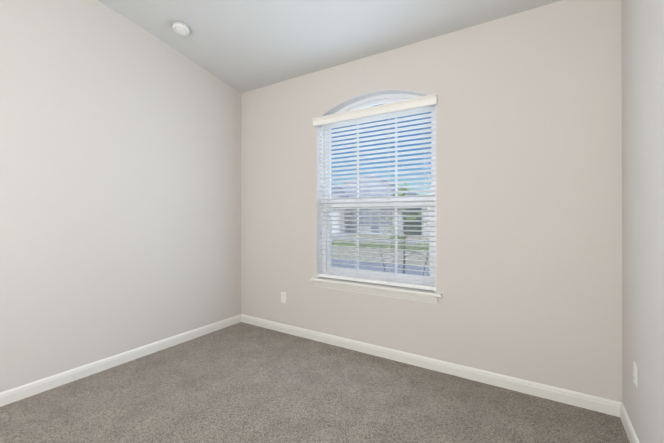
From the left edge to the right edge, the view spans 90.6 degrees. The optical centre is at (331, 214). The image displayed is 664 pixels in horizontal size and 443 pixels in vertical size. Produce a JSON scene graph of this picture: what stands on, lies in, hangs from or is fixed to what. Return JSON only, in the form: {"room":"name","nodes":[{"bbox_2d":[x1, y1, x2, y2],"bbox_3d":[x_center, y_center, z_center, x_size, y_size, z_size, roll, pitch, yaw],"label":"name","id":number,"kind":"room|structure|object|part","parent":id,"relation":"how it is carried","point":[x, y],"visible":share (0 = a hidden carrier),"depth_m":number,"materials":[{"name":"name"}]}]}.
{"room":"empty bedroom","nodes":[
{"label":"empty bedroom","id":0,"kind":"room"},
{"bbox_2d":[0,0,240,391],"bbox_3d":[-2.317,-0.304,2.117,0.120,3.146,4.380,0,0,33],"label":"wall","id":1,"kind":"structure","parent":0,"point":[120,183],"depth_m":2.70,"materials":[{"name":"white paint"}]},
{"bbox_2d":[0,315,239,406],"bbox_3d":[-2.227,1.224,2.127,0.014,0.090,4.260,0,0,33],"label":"baseboard","id":2,"kind":"structure","parent":1,"relation":"attached to","point":[9,396],"depth_m":2.68,"materials":[{"name":"white wood"}]},
{"bbox_2d":[0,322,629,442],"bbox_3d":[-0.811,1.316,1.149,3.695,0.100,4.380,0,0,33],"label":"floor","id":3,"kind":"structure","parent":0,"point":[241,382],"depth_m":2.20,"materials":[{"name":"carpet"}]},
{"bbox_2d":[98,0,561,92],"bbox_3d":[-0.762,-1.703,1.233,3.695,0.553,4.560,0,0,33],"label":"ceiling","id":4,"kind":"structure","parent":0,"point":[241,46],"depth_m":2.76,"materials":[{"name":"white paint"}]},
{"bbox_2d":[173,22,189,35],"bbox_3d":[-1.326,-1.635,2.889,0.140,0.050,0.140,0,-9,33],"label":"smoke detector","id":5,"kind":"object","parent":4,"relation":"attached to","point":[180,28],"visible":1,"depth_m":2.86,"materials":[{"name":"white plastic"}]},
{"bbox_2d":[241,0,621,401],"bbox_3d":[0.415,-0.094,3.069,3.695,2.730,0.170,0,0,33],"label":"wall","id":6,"kind":"structure","parent":0,"point":[529,196],"depth_m":2.46,"materials":[{"name":"white paint"}]},
{"bbox_2d":[281,292,285,302],"bbox_3d":[-0.528,0.897,3.564,0.070,0.115,0.007,0,0,33],"label":"outlet","id":7,"kind":"object","parent":6,"relation":"attached to","point":[283,297],"visible":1,"depth_m":3.56,"materials":[{"name":"white plastic"}]},
{"bbox_2d":[310,89,441,303],"bbox_3d":[0.381,-0.201,3.066,1.290,1.856,0.211,0,0,33],"label":"window","id":8,"kind":"structure","parent":6,"relation":"in","point":[370,99],"depth_m":3.09,"materials":[{"name":"white plastic"}]},
{"bbox_2d":[312,94,436,290],"bbox_3d":[0.351,-0.174,3.028,1.234,1.602,0.125,0,0,33],"label":"blinds","id":9,"kind":"object","parent":8,"relation":"attached to","point":[423,103],"visible":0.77,"depth_m":3.00,"materials":[{"name":"white plastic"}]},
{"bbox_3d":[0.363,0.683,3.037,1.290,0.088,0.147,0,0,33],"label":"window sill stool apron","id":10,"kind":"part","parent":8,"relation":"part of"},
{"bbox_2d":[240,314,615,415],"bbox_3d":[0.363,1.226,2.989,3.390,0.090,0.014,0,0,33],"label":"baseboard","id":11,"kind":"structure","parent":6,"relation":"attached to","point":[581,400],"depth_m":2.59,"materials":[{"name":"white wood"}]},
{"bbox_2d":[621,0,663,442],"bbox_3d":[0.695,-0.310,0.190,0.120,3.146,4.380,0,0,33],"label":"wall","id":12,"kind":"structure","parent":0,"point":[642,21],"depth_m":1.63,"materials":[{"name":"white paint"}]},
{"bbox_2d":[616,401,639,442],"bbox_3d":[0.670,1.218,0.272,0.014,0.090,4.260,0,0,33],"label":"baseboard","id":13,"kind":"structure","parent":12,"relation":"attached to","point":[621,412],"depth_m":1.92,"materials":[{"name":"white wood"}]},
{"bbox_2d":[633,361,636,386],"bbox_3d":[1.629,0.855,1.765,0.007,0.115,0.070,0,0,33],"label":"outlet","id":14,"kind":"object","parent":12,"relation":"attached to","point":[635,373],"visible":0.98,"depth_m":1.76,"materials":[{"name":"white plastic"}]},
{"label":"outside","id":15,"kind":"structure","parent":0,"visible":0},
{"bbox_2d":[332,233,429,265],"bbox_3d":[22.853,2.094,81.959,230.000,0.300,156.920,0,0,33],"label":"lawn","id":16,"kind":"structure","parent":15,"point":[382,251],"depth_m":14.94,"materials":[{"name":"green plant"}]},
{"bbox_2d":[331,176,421,234],"bbox_3d":[3.721,-1.287,35.573,12.700,6.200,12.600,0,0,33],"label":"house","id":17,"kind":"structure","parent":16,"relation":"on","point":[365,195],"depth_m":30.73,"materials":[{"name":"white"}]},
{"bbox_2d":[332,240,429,251],"bbox_3d":[-11.646,1.774,28.066,230.000,0.035,3.700,0,0,33],"label":"grass","id":18,"kind":"structure","parent":16,"relation":"on","point":[383,246],"depth_m":18.59,"materials":[{"name":"green plant"}]},
{"bbox_2d":[332,234,429,242],"bbox_3d":[-11.834,1.776,27.771,230.000,0.030,19.600,0,0,33],"label":"sidewalk","id":19,"kind":"structure","parent":16,"relation":"on","point":[340,235],"depth_m":23.37,"materials":[{"name":"grey concrete"}]},
{"bbox_2d":[332,259,429,275],"bbox_3d":[-15.770,1.764,21.623,230.000,0.020,2.600,0,0,33],"label":"street","id":20,"kind":"structure","parent":16,"relation":"on","point":[377,264],"depth_m":10.76,"materials":[{"name":"grey asphalt"}]},
{"bbox_2d":[378,183,428,275],"bbox_3d":[1.567,0.536,6.853,1.402,2.396,1.221,0,0,33],"label":"sapling","id":21,"kind":"object","parent":16,"relation":"on","point":[403,194],"depth_m":6.96,"materials":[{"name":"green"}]},
{"bbox_2d":[422,208,429,235],"bbox_3d":[15.134,-1.107,28.267,13.000,5.800,12.600,0,0,33],"label":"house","id":22,"kind":"structure","parent":16,"relation":"on","point":[427,228],"depth_m":27.38,"materials":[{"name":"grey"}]}
]}

